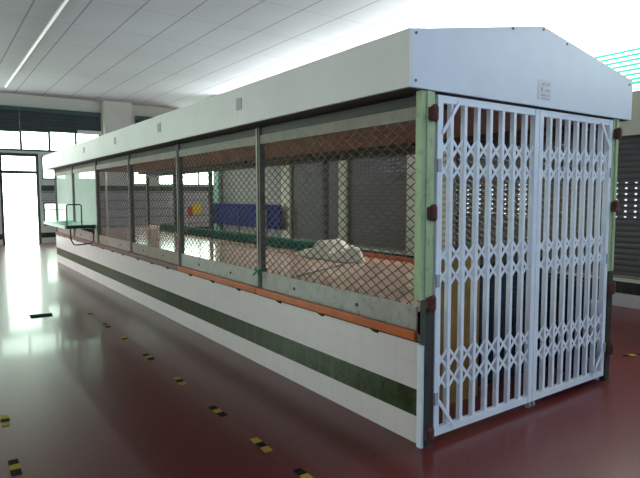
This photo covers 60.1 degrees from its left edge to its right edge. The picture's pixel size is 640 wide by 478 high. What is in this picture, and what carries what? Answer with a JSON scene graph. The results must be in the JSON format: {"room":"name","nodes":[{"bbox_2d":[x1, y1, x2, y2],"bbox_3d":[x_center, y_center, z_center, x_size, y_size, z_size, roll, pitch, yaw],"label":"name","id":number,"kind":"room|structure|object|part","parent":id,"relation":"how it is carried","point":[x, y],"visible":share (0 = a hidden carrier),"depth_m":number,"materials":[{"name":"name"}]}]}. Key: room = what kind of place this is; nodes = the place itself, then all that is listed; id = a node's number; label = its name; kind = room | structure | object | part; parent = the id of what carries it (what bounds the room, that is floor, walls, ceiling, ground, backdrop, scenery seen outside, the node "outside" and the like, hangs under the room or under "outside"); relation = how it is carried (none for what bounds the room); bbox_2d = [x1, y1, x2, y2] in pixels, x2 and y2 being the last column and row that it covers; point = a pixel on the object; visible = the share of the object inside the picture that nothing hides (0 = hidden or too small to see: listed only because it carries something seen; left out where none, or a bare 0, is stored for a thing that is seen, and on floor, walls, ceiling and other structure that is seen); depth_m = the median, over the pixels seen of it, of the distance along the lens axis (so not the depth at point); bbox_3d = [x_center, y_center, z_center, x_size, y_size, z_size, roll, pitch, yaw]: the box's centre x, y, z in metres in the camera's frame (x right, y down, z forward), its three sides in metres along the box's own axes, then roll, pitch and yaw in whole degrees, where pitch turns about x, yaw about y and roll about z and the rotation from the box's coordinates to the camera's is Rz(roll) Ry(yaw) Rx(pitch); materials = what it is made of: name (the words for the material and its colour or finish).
{"room":"covered market","nodes":[
{"label":"covered market","id":0,"kind":"room"},
{"bbox_2d":[0,92,207,233],"bbox_3d":[-8.650,-2.535,19.092,21.000,4.520,0.200,-3,6,-35],"label":"wall","id":1,"kind":"structure","parent":0,"point":[10,99],"depth_m":18.68,"materials":[{"name":"paint"}]},
{"bbox_2d":[0,105,19,131],"bbox_3d":[-10.101,-3.873,17.762,0.809,0.814,0.115,-3,6,-35],"label":"roller blind","id":2,"kind":"object","parent":1,"relation":"attached to","point":[9,115],"visible":1,"depth_m":17.83,"materials":[{"name":"black fabric"}]},
{"bbox_2d":[0,152,41,244],"bbox_3d":[-9.906,-1.324,18.297,1.150,2.998,0.100,-3,6,-35],"label":"door","id":3,"kind":"structure","parent":1,"relation":"in","point":[36,172],"depth_m":18.23,"materials":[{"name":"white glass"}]},
{"bbox_2d":[19,106,48,132],"bbox_3d":[-9.419,-3.927,18.241,0.851,0.786,0.115,-3,6,-35],"label":"roller blind","id":4,"kind":"object","parent":1,"relation":"attached to","point":[32,119],"visible":1,"depth_m":18.23,"materials":[{"name":"black fabric"}]},
{"bbox_2d":[41,156,53,178],"bbox_3d":[-9.044,-2.415,18.822,0.782,0.782,0.050,-3,6,-35],"label":"window","id":5,"kind":"structure","parent":1,"relation":"in","point":[41,156],"depth_m":18.60,"materials":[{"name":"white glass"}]},
{"bbox_2d":[43,202,55,225],"bbox_3d":[-9.040,-0.861,18.946,0.782,0.791,0.060,-3,6,-35],"label":"window","id":6,"kind":"structure","parent":1,"relation":"in","point":[44,203],"depth_m":18.75,"materials":[{"name":"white glass"}]},
{"bbox_2d":[0,131,99,151],"bbox_3d":[-10.495,-3.555,17.708,6.624,1.398,0.050,-3,6,-35],"label":"window","id":7,"kind":"structure","parent":1,"relation":"in","point":[20,132],"depth_m":18.45,"materials":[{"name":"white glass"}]},
{"bbox_2d":[48,109,76,133],"bbox_3d":[-8.705,-3.982,18.742,0.888,0.759,0.115,-3,6,-35],"label":"roller blind","id":8,"kind":"object","parent":1,"relation":"attached to","point":[60,121],"visible":1,"depth_m":18.73,"materials":[{"name":"black fabric"}]},
{"bbox_2d":[77,111,100,134],"bbox_3d":[-8.021,-4.019,19.223,0.777,0.766,0.115,-3,6,-35],"label":"roller blind","id":9,"kind":"object","parent":1,"relation":"attached to","point":[89,123],"visible":1,"depth_m":19.22,"materials":[{"name":"black fabric"}]},
{"bbox_2d":[0,226,213,244],"bbox_3d":[-8.643,-0.093,19.285,21.000,0.380,0.200,-3,6,-35],"label":"baseboard","id":10,"kind":"structure","parent":1,"relation":"attached to","point":[47,237],"depth_m":18.76,"materials":[{"name":"tile"}]},
{"bbox_2d":[102,100,133,227],"bbox_3d":[-7.180,-2.403,19.783,0.920,4.900,0.315,-3,6,-35],"label":"pillar","id":11,"kind":"structure","parent":1,"relation":"attached to","point":[117,115],"depth_m":19.50,"materials":[{"name":"paint"}]},
{"bbox_2d":[107,186,134,190],"bbox_3d":[-7.080,-1.804,19.691,0.940,0.182,0.023,-3,6,-35],"label":"trim","id":12,"kind":"structure","parent":1,"relation":"attached to","point":[108,186],"depth_m":19.61,"materials":[{"name":"grey metal"}]},
{"bbox_2d":[107,191,135,227],"bbox_3d":[-7.079,-0.930,19.762,0.940,1.566,0.018,-3,6,-35],"label":"roller shutter","id":13,"kind":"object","parent":1,"relation":"attached to","point":[107,191],"depth_m":19.68,"materials":[{"name":"grey metal"}]},
{"bbox_2d":[41,191,213,227],"bbox_3d":[-6.270,-1.109,20.750,7.498,1.361,0.018,-3,6,-35],"label":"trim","id":14,"kind":"structure","parent":1,"relation":"attached to","point":[46,195],"depth_m":20.94,"materials":[{"name":"grey metal"}]},
{"bbox_2d":[41,185,213,190],"bbox_3d":[-6.269,-1.884,20.685,7.498,0.184,0.028,-3,6,-35],"label":"trim","id":15,"kind":"structure","parent":1,"relation":"attached to","point":[43,187],"depth_m":20.66,"materials":[{"name":"grey metal"}]},
{"bbox_2d":[135,116,152,123],"bbox_3d":[-6.037,-3.859,20.639,1.646,1.320,0.115,-3,6,-35],"label":"roller blind","id":16,"kind":"object","parent":1,"relation":"attached to","point":[138,119],"visible":0.17,"depth_m":20.20,"materials":[{"name":"black fabric"}]},
{"bbox_2d":[183,173,206,185],"bbox_3d":[-4.797,-2.549,21.818,1.426,0.884,0.050,-3,6,-35],"label":"window","id":17,"kind":"structure","parent":1,"relation":"in","point":[197,173],"depth_m":21.80,"materials":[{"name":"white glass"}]},
{"bbox_2d":[188,204,201,215],"bbox_3d":[-4.907,-1.141,21.685,0.552,0.490,0.024,-3,6,-35],"label":"wall sign","id":18,"kind":"object","parent":1,"relation":"attached to","point":[195,205],"visible":0.64,"depth_m":21.67,"materials":[{"name":"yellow plastic"}]},
{"bbox_3d":[-4.832,-1.190,21.734,0.368,0.400,0.024,-3,6,-35],"label":"sign panel","id":19,"kind":"part","parent":18,"relation":"part of","materials":[{"name":"yellow plastic"}]},
{"bbox_2d":[0,0,506,108],"bbox_3d":[-1.623,-4.068,8.970,21.400,0.100,24.600,-3,6,-35],"label":"ceiling","id":20,"kind":"structure","parent":0,"point":[177,54],"depth_m":11.74,"materials":[{"name":"paint"}]},
{"bbox_2d":[4,0,68,87],"bbox_3d":[-6.202,-4.226,12.040,0.050,0.044,11.500,-3,6,-35],"label":"lamp","id":21,"kind":"object","parent":20,"relation":"attached to","point":[64,2],"visible":1,"depth_m":11.42,"materials":[{"name":"white paint"}]},
{"bbox_2d":[0,243,639,477],"bbox_3d":[-1.610,0.916,9.366,21.400,0.100,24.600,-3,6,-35],"label":"floor","id":22,"kind":"structure","parent":0,"point":[80,399],"depth_m":4.08,"materials":[{"name":"stone"}]},
{"bbox_2d":[0,414,9,426],"bbox_3d":[-2.247,1.296,3.949,0.058,0.003,0.220,-3,5,-32],"label":"floor marker","id":23,"kind":"object","parent":22,"relation":"on","point":[5,420],"visible":1,"depth_m":3.95,"materials":[{"name":"yellow plastic"}]},
{"bbox_2d":[8,458,21,475],"bbox_3d":[-1.804,1.348,3.272,0.058,0.003,0.220,-3,6,-35],"label":"floor marker","id":24,"kind":"object","parent":22,"relation":"on","point":[14,465],"visible":1,"depth_m":3.26,"materials":[{"name":"plastic"}]},
{"bbox_2d":[29,313,52,317],"bbox_3d":[-3.728,1.025,7.409,0.280,0.004,0.240,-3,6,-35],"label":"floor plate","id":25,"kind":"object","parent":22,"relation":"on","point":[45,314],"visible":1,"depth_m":7.40,"materials":[{"name":"black metal"}]},
{"bbox_2d":[142,354,153,359],"bbox_3d":[-1.705,1.171,5.500,0.058,0.003,0.220,-3,6,-35],"label":"floor marker","id":26,"kind":"object","parent":22,"relation":"on","point":[147,356],"visible":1,"depth_m":5.51,"materials":[{"name":"yellow plastic"}]},
{"bbox_2d":[173,377,186,384],"bbox_3d":[-1.212,1.226,4.786,0.058,0.003,0.220,-3,5,-32],"label":"floor marker","id":27,"kind":"object","parent":22,"relation":"on","point":[179,380],"visible":1,"depth_m":4.79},
{"bbox_2d":[208,405,226,416],"bbox_3d":[-0.761,1.278,4.115,0.058,0.003,0.220,-3,6,-36],"label":"floor marker","id":28,"kind":"object","parent":22,"relation":"on","point":[214,408],"visible":1,"depth_m":4.11,"materials":[{"name":"plastic"}]},
{"bbox_2d":[213,203,281,235],"bbox_3d":[-2.365,-0.397,16.831,0.370,1.340,4.400,-3,6,-35],"label":"board","id":29,"kind":"object","parent":22,"relation":"on","point":[249,207],"visible":0.42,"depth_m":16.70,"materials":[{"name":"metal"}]},
{"bbox_2d":[85,227,419,311],"bbox_3d":[-2.040,0.482,9.286,2.186,0.780,11.700,-3,6,-35],"label":"countertop","id":30,"kind":"structure","parent":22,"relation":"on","point":[409,286],"depth_m":6.45,"materials":[{"name":"beige stone"}]},
{"bbox_2d":[159,224,315,249],"bbox_3d":[-1.904,-0.088,10.737,0.190,0.124,6.600,-3,6,-35],"label":"board","id":31,"kind":"object","parent":30,"relation":"on","point":[279,239],"visible":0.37,"depth_m":9.77,"materials":[{"name":"green wood"}]},
{"bbox_2d":[297,262,347,276],"bbox_3d":[0.060,0.326,6.102,0.028,0.017,1.226,2,5,28],"label":"rod","id":32,"kind":"object","parent":30,"relation":"on","point":[346,262],"visible":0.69,"depth_m":6.00,"materials":[{"name":"grey metal"}]},
{"bbox_2d":[296,238,364,262],"bbox_3d":[0.197,0.119,7.282,0.589,0.239,1.362,-3,6,-35],"label":"crumpled cloth","id":33,"kind":"object","parent":30,"relation":"on","point":[338,246],"visible":0.76,"depth_m":7.12,"materials":[{"name":"white fabric"}]},
{"bbox_2d":[250,437,272,452],"bbox_3d":[-0.378,1.322,3.555,0.058,0.003,0.220,-3,5,-33],"label":"floor marker","id":34,"kind":"object","parent":22,"relation":"on","point":[256,441],"visible":1,"depth_m":3.54,"materials":[{"name":"yellow plastic"}]},
{"bbox_2d":[293,468,313,477],"bbox_3d":[-0.075,1.354,3.145,0.058,0.003,0.220,-3,5,-34],"label":"floor marker","id":35,"kind":"object","parent":22,"relation":"on","point":[300,472],"visible":1,"depth_m":3.18,"materials":[{"name":"yellow plastic"}]},
{"bbox_2d":[43,26,632,448],"bbox_3d":[-2.015,-0.512,9.116,2.618,2.790,12.560,-3,6,-35],"label":"kiosk","id":36,"kind":"object","parent":22,"relation":"on","point":[367,355],"visible":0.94,"depth_m":4.58,"materials":[{"name":"metal"}]},
{"bbox_3d":[-6.375,-0.894,13.402,0.067,1.547,0.070,-3,6,-35],"label":"post","id":37,"kind":"part","parent":36,"relation":"part of","materials":[{"name":"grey metal"}]},
{"bbox_3d":[-5.838,-0.089,12.630,0.038,0.060,1.970,-3,6,-35],"label":"counter rail","id":38,"kind":"part","parent":36,"relation":"part of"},
{"bbox_3d":[-5.798,-0.861,12.598,0.006,1.185,1.910,-3,6,-35],"label":"glass panel","id":39,"kind":"part","parent":36,"relation":"part of","materials":[{"name":"glass"}]},
{"bbox_3d":[-5.807,-0.165,12.646,0.012,0.210,1.910,-3,6,-35],"label":"sill plate","id":40,"kind":"part","parent":36,"relation":"part of","materials":[{"name":"grey metal"}]},
{"bbox_2d":[43,204,95,245],"bbox_3d":[-5.005,-0.319,10.980,0.524,0.776,2.300,-3,6,-35],"label":"shelf","id":41,"kind":"object","parent":36,"relation":"attached to","point":[66,224],"visible":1,"depth_m":10.16,"materials":[{"name":"glass"}]},
{"bbox_3d":[-4.448,-0.437,10.009,0.272,0.391,0.022,-3,6,-35],"label":"tube rail","id":42,"kind":"part","parent":41,"relation":"part of","materials":[{"name":"metal"}]},
{"bbox_3d":[-4.347,-0.041,10.111,0.416,0.317,0.022,-3,6,-35],"label":"tube leg","id":43,"kind":"part","parent":41,"relation":"part of","materials":[{"name":"metal"}]},
{"bbox_3d":[-5.234,-0.770,11.789,0.067,1.547,0.070,-3,6,-35],"label":"post","id":44,"kind":"part","parent":36,"relation":"part of","materials":[{"name":"grey metal"}]},
{"bbox_3d":[-4.682,0.038,10.997,0.038,0.060,2.020,-3,6,-35],"label":"counter rail","id":45,"kind":"part","parent":36,"relation":"part of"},
{"bbox_3d":[-4.642,-0.735,10.965,0.006,1.185,1.960,-3,6,-35],"label":"glass panel","id":46,"kind":"part","parent":36,"relation":"part of","materials":[{"name":"clear glass"}]},
{"bbox_3d":[-4.652,-0.039,11.012,0.012,0.210,1.960,-3,6,-35],"label":"sill plate","id":47,"kind":"part","parent":36,"relation":"part of","materials":[{"name":"grey metal"}]},
{"bbox_3d":[-4.064,-0.641,10.136,0.067,1.547,0.070,-3,6,-35],"label":"post","id":48,"kind":"part","parent":36,"relation":"part of","materials":[{"name":"grey metal"}]},
{"bbox_3d":[-3.511,0.166,9.343,0.038,0.060,2.020,-3,6,-35],"label":"counter rail","id":49,"kind":"part","parent":36,"relation":"part of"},
{"bbox_3d":[-3.472,-0.607,9.311,0.011,1.190,1.963,-3,6,-35],"label":"panel","id":50,"kind":"part","parent":36,"relation":"part of","materials":[{"name":"metal"}]},
{"bbox_3d":[-3.481,0.089,9.358,0.012,0.210,1.960,-3,6,-35],"label":"sill plate","id":51,"kind":"part","parent":36,"relation":"part of","materials":[{"name":"grey metal"}]},
{"bbox_3d":[-2.893,-0.513,8.482,0.067,1.547,0.070,-3,6,-35],"label":"post","id":52,"kind":"part","parent":36,"relation":"part of","materials":[{"name":"grey metal"}]},
{"bbox_3d":[-4.565,-0.987,14.676,0.062,1.520,0.080,-3,6,-35],"label":"post","id":53,"kind":"part","parent":36,"relation":"part of","materials":[{"name":"grey metal"}]},
{"bbox_3d":[-2.344,0.294,7.693,0.038,0.060,2.010,-3,6,-35],"label":"counter rail","id":54,"kind":"part","parent":36,"relation":"part of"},
{"bbox_3d":[-2.304,-0.479,7.662,0.011,1.190,1.953,-3,6,-35],"label":"panel","id":55,"kind":"part","parent":36,"relation":"part of","materials":[{"name":"metal"}]},
{"bbox_3d":[-2.314,0.217,7.709,0.012,0.210,1.950,-3,6,-35],"label":"sill plate","id":56,"kind":"part","parent":36,"relation":"part of","materials":[{"name":"grey metal"}]},
{"bbox_3d":[-1.943,-1.342,6.672,0.006,0.100,0.100,-3,6,-35],"label":"plate","id":57,"kind":"part","parent":36,"relation":"part of","materials":[{"name":"grey metal"}]},
{"bbox_3d":[-3.424,-0.862,13.063,0.062,1.520,0.080,-3,6,-35],"label":"post","id":58,"kind":"part","parent":36,"relation":"part of","materials":[{"name":"grey metal"}]},
{"bbox_3d":[-1.729,-0.386,6.836,0.067,1.547,0.070,-3,6,-35],"label":"post","id":59,"kind":"part","parent":36,"relation":"part of","materials":[{"name":"grey metal"}]},
{"bbox_3d":[-2.253,-0.734,11.409,0.062,1.520,0.080,-3,6,-35],"label":"post","id":60,"kind":"part","parent":36,"relation":"part of","materials":[{"name":"grey metal"}]},
{"bbox_3d":[-1.177,0.421,6.044,0.038,0.060,2.020,-3,6,-35],"label":"counter rail","id":61,"kind":"part","parent":36,"relation":"part of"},
{"bbox_3d":[-1.137,-0.351,6.012,0.011,1.190,1.963,-3,6,-35],"label":"panel","id":62,"kind":"part","parent":36,"relation":"part of","materials":[{"name":"metal"}]},
{"bbox_3d":[-1.147,0.345,6.059,0.012,0.210,1.960,-3,6,-35],"label":"sill plate","id":63,"kind":"part","parent":36,"relation":"part of","materials":[{"name":"white metal"}]},
{"bbox_3d":[-0.727,-1.209,4.953,0.006,0.100,0.100,-3,6,-35],"label":"plate","id":64,"kind":"part","parent":36,"relation":"part of","materials":[{"name":"grey metal"}]},
{"bbox_2d":[253,268,267,282],"bbox_3d":[-0.557,0.339,5.209,0.117,0.128,0.142,-3,6,-35],"label":"ribbon","id":65,"kind":"object","parent":36,"relation":"attached to","point":[255,270],"visible":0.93,"depth_m":5.17,"materials":[{"name":"green fabric"}]},
{"bbox_3d":[-0.559,-0.258,5.182,0.067,1.547,0.070,-3,6,-35],"label":"post","id":66,"kind":"part","parent":36,"relation":"part of","materials":[{"name":"grey metal"}]},
{"bbox_3d":[0.081,-0.478,8.110,0.062,1.520,0.080,-3,6,-35],"label":"post","id":67,"kind":"part","parent":36,"relation":"part of","materials":[{"name":"grey metal"}]},
{"bbox_3d":[0.011,0.551,4.365,0.038,0.060,2.080,-3,6,-35],"label":"counter rail","id":68,"kind":"part","parent":36,"relation":"part of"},
{"bbox_3d":[0.041,0.475,4.381,0.012,0.210,2.020,-3,6,-35],"label":"sill plate","id":69,"kind":"part","parent":36,"relation":"part of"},
{"bbox_3d":[0.051,-0.221,4.334,0.011,1.190,2.023,-3,6,-35],"label":"panel","id":70,"kind":"part","parent":36,"relation":"part of","materials":[{"name":"metal"}]},
{"bbox_3d":[0.679,0.265,7.345,0.012,0.155,1.960,-3,6,-35],"label":"sill plate","id":71,"kind":"part","parent":36,"relation":"part of","materials":[{"name":"grey metal"}]},
{"bbox_3d":[0.632,0.995,3.490,0.021,0.660,0.040,-3,6,-35],"label":"trim","id":72,"kind":"part","parent":36,"relation":"part of","materials":[{"name":"white metal"}]},
{"bbox_3d":[0.645,-0.259,3.402,0.115,1.275,0.059,-3,6,-35],"label":"corner post","id":73,"kind":"part","parent":36,"relation":"part of","materials":[{"name":"green paint"}]},
{"bbox_2d":[432,95,539,436],"bbox_3d":[1.145,0.193,3.783,1.055,2.210,0.054,-3,6,-35],"label":"gate","id":74,"kind":"object","parent":36,"relation":"attached to","point":[448,424],"visible":0.97,"depth_m":3.75,"materials":[{"name":"white metal"}]},
{"bbox_3d":[0.741,1.022,3.533,0.030,0.080,0.008,-3,6,-35],"label":"latch plate","id":75,"kind":"part","parent":74,"relation":"part of","materials":[{"name":"silver metal"}]},
{"bbox_3d":[0.739,0.264,3.473,0.030,0.080,0.008,-3,6,-35],"label":"latch plate","id":76,"kind":"part","parent":74,"relation":"part of","materials":[{"name":"white metal"}]},
{"bbox_3d":[0.737,-0.454,3.416,0.030,0.080,0.008,-3,6,-35],"label":"latch plate","id":77,"kind":"part","parent":74,"relation":"part of","materials":[{"name":"grey metal"}]},
{"bbox_3d":[1.146,1.220,3.866,0.955,0.050,0.036,-3,6,-35],"label":"rail","id":78,"kind":"part","parent":74,"relation":"part of","materials":[{"name":"white metal"}]},
{"bbox_3d":[1.140,-0.886,3.699,0.955,0.045,0.036,-3,6,-35],"label":"rail","id":79,"kind":"part","parent":74,"relation":"part of","materials":[{"name":"white metal"}]},
{"bbox_3d":[1.525,-0.944,4.036,2.116,0.011,0.064,-3,6,-35],"label":"head rail","id":80,"kind":"part","parent":36,"relation":"part of","materials":[{"name":"white metal"}]},
{"bbox_3d":[1.853,-0.304,5.603,0.011,1.255,2.023,-3,6,-35],"label":"panel","id":81,"kind":"part","parent":36,"relation":"part of","materials":[{"name":"metal"}]},
{"bbox_2d":[541,83,549,99],"bbox_3d":[1.620,-1.061,3.977,0.105,0.118,0.001,-3,6,-35],"label":"print","id":82,"kind":"object","parent":36,"relation":"attached to","point":[545,87],"depth_m":3.98},
{"bbox_2d":[529,110,612,406],"bbox_3d":[1.998,0.143,4.383,1.025,2.210,0.054,-3,6,-35],"label":"gate","id":83,"kind":"object","parent":36,"relation":"attached to","point":[595,371],"visible":0.98,"depth_m":4.37,"materials":[{"name":"white metal"}]},
{"bbox_3d":[2.000,1.170,4.467,0.925,0.050,0.036,-3,6,-35],"label":"rail","id":84,"kind":"part","parent":83,"relation":"part of","materials":[{"name":"white metal"}]},
{"bbox_3d":[1.994,-0.936,4.300,0.925,0.045,0.036,-3,6,-35],"label":"rail","id":85,"kind":"part","parent":83,"relation":"part of","materials":[{"name":"white metal"}]},
{"bbox_3d":[1.867,0.395,5.666,0.012,0.155,2.020,-3,6,-35],"label":"sill plate","id":86,"kind":"part","parent":36,"relation":"part of","materials":[{"name":"white metal"}]},
{"bbox_3d":[2.462,-0.365,4.679,0.100,1.275,0.059,-3,6,-35],"label":"corner post","id":87,"kind":"part","parent":36,"relation":"part of","materials":[{"name":"green metal"}]},
{"bbox_2d":[439,250,479,407],"bbox_3d":[1.058,0.673,4.254,0.470,1.180,0.025,-3,6,-35],"label":"wooden board","id":88,"kind":"object","parent":22,"relation":"on","point":[454,287],"visible":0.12,"depth_m":4.24,"materials":[{"name":"brown wood"}]},
{"bbox_2d":[418,252,549,386],"bbox_3d":[1.486,0.685,5.030,1.120,1.030,0.585,-3,6,-35],"label":"base cabinet","id":89,"kind":"object","parent":22,"relation":"on","point":[515,257],"visible":0.06,"depth_m":4.76,"materials":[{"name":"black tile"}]},
{"bbox_2d":[622,353,639,355],"bbox_3d":[3.114,1.157,5.521,0.220,0.003,0.058,-1,5,-11],"label":"floor marker","id":90,"kind":"object","parent":22,"relation":"on","point":[638,354],"visible":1,"depth_m":5.53,"materials":[{"name":"yellow plastic"}]},
{"bbox_2d":[290,90,639,281],"bbox_3d":[2.627,-1.863,10.246,0.200,4.520,21.100,-3,6,-35],"label":"wall","id":91,"kind":"structure","parent":0,"point":[632,127],"depth_m":7.67,"materials":[{"name":"paint"}]},
{"bbox_2d":[212,95,221,229],"bbox_3d":[-3.470,-2.321,18.613,0.094,4.900,0.380,-3,6,-35],"label":"trim","id":92,"kind":"structure","parent":91,"relation":"attached to","point":[215,174],"depth_m":18.58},
{"bbox_2d":[221,168,255,203],"bbox_3d":[-2.593,-1.659,17.573,0.060,1.073,2.394,-3,6,-35],"label":"roller shutter","id":93,"kind":"object","parent":91,"relation":"attached to","point":[254,171],"depth_m":17.55,"materials":[{"name":"grey metal"}]},
{"bbox_2d":[221,224,255,234],"bbox_3d":[-2.610,-0.318,17.709,0.060,0.215,2.382,-3,6,-35],"label":"roller shutter","id":94,"kind":"object","parent":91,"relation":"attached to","point":[249,228],"depth_m":17.67,"materials":[{"name":"grey metal"}]},
{"bbox_2d":[265,166,281,211],"bbox_3d":[-1.308,-1.424,15.765,0.060,1.259,0.898,-3,6,-35],"label":"roller shutter","id":95,"kind":"object","parent":91,"relation":"attached to","point":[275,189],"depth_m":15.81,"materials":[{"name":"grey metal"}]},
{"bbox_2d":[268,229,281,237],"bbox_3d":[-1.263,-0.171,15.806,0.060,0.213,0.729,-3,6,-35],"label":"roller shutter","id":96,"kind":"object","parent":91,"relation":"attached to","point":[275,234],"depth_m":15.88,"materials":[{"name":"grey metal"}]},
{"bbox_2d":[290,161,338,241],"bbox_3d":[-0.139,-1.031,14.135,0.060,2.220,2.200,-3,6,-35],"label":"roller shutter","id":97,"kind":"object","parent":91,"relation":"attached to","point":[317,171],"visible":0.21,"depth_m":14.25,"materials":[{"name":"grey metal"}]},
{"bbox_3d":[-0.772,-1.098,15.001,0.025,2.220,0.050,-3,6,-35],"label":"guide rail","id":98,"kind":"part","parent":97,"relation":"part of","materials":[{"name":"grey metal"}]},
{"bbox_3d":[0.467,-0.963,13.249,0.025,2.220,0.050,-3,6,-35],"label":"guide rail","id":99,"kind":"part","parent":97,"relation":"part of","materials":[{"name":"grey metal"}]},
{"bbox_2d":[281,151,453,254],"bbox_3d":[0.709,-1.111,12.832,0.026,2.620,6.130,-3,6,-35],"label":"trim","id":100,"kind":"structure","parent":91,"relation":"attached to","point":[410,160],"depth_m":12.92,"materials":[{"name":"grey metal"}]},
{"bbox_2d":[347,155,406,252],"bbox_3d":[1.242,-0.880,12.184,0.060,2.220,2.030,-3,6,-35],"label":"roller shutter","id":101,"kind":"object","parent":91,"relation":"attached to","point":[398,161],"visible":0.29,"depth_m":12.16,"materials":[{"name":"grey metal"}]},
{"bbox_3d":[0.657,-0.942,12.980,0.025,2.220,0.050,-3,6,-35],"label":"guide rail","id":102,"kind":"part","parent":101,"relation":"part of","materials":[{"name":"grey metal"}]},
{"bbox_3d":[1.798,-0.817,11.367,0.025,2.220,0.050,-3,6,-35],"label":"guide rail","id":103,"kind":"part","parent":101,"relation":"part of","materials":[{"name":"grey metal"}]},
{"bbox_2d":[452,151,459,249],"bbox_3d":[2.562,-0.712,10.321,0.060,1.820,0.147,-3,6,-35],"label":"roller shutter","id":104,"kind":"object","parent":91,"relation":"attached to","point":[456,161],"depth_m":10.34,"materials":[{"name":"grey metal"}]},
{"bbox_3d":[2.519,-0.638,10.357,0.025,2.020,0.050,-3,6,-35],"label":"guide rail","id":105,"kind":"part","parent":104,"relation":"part of","materials":[{"name":"grey metal"}]},
{"bbox_2d":[465,150,472,248],"bbox_3d":[2.736,-0.715,10.073,0.060,1.780,0.142,-3,6,-35],"label":"roller shutter","id":106,"kind":"object","parent":91,"relation":"attached to","point":[468,182],"depth_m":10.11,"materials":[{"name":"grey metal"}]},
{"bbox_2d":[478,150,485,251],"bbox_3d":[2.899,-0.669,9.845,0.060,1.796,0.126,-3,6,-35],"label":"roller shutter","id":107,"kind":"object","parent":91,"relation":"attached to","point":[480,224],"depth_m":9.88,"materials":[{"name":"grey metal"}]},
{"bbox_2d":[490,148,497,251],"bbox_3d":[3.048,-0.672,9.632,0.060,1.793,0.113,-3,6,-35],"label":"roller shutter","id":108,"kind":"object","parent":91,"relation":"attached to","point":[493,195],"depth_m":9.67,"materials":[{"name":"grey metal"}]},
{"bbox_2d":[359,248,639,308],"bbox_3d":[2.632,0.579,10.438,0.204,0.380,21.100,-3,6,-35],"label":"baseboard","id":109,"kind":"structure","parent":91,"relation":"attached to","point":[627,294],"depth_m":7.88,"materials":[{"name":"tile"}]},
{"bbox_2d":[513,145,520,253],"bbox_3d":[3.314,-0.653,9.256,0.060,1.794,0.091,-3,6,-35],"label":"roller shutter","id":110,"kind":"object","parent":91,"relation":"attached to","point":[516,212],"depth_m":9.29,"materials":[{"name":"grey metal"}]},
{"bbox_2d":[419,0,639,84],"bbox_3d":[4.590,-2.960,7.315,0.105,1.880,12.200,-3,6,-35],"label":"window","id":111,"kind":"structure","parent":91,"relation":"in","point":[634,49],"depth_m":7.77,"materials":[{"name":"white paint"}]},
{"bbox_3d":[4.612,-2.962,7.331,0.050,1.880,12.200,-3,6,-35],"label":"frame","id":112,"kind":"part","parent":111,"relation":"part of","materials":[{"name":"white paint"}]},
{"bbox_2d":[613,135,639,279],"bbox_3d":[4.362,-0.439,7.784,0.060,2.011,0.362,-3,6,-35],"label":"roller shutter","id":113,"kind":"object","parent":91,"relation":"attached to","point":[627,247],"depth_m":7.81,"materials":[{"name":"grey metal"}]}
]}

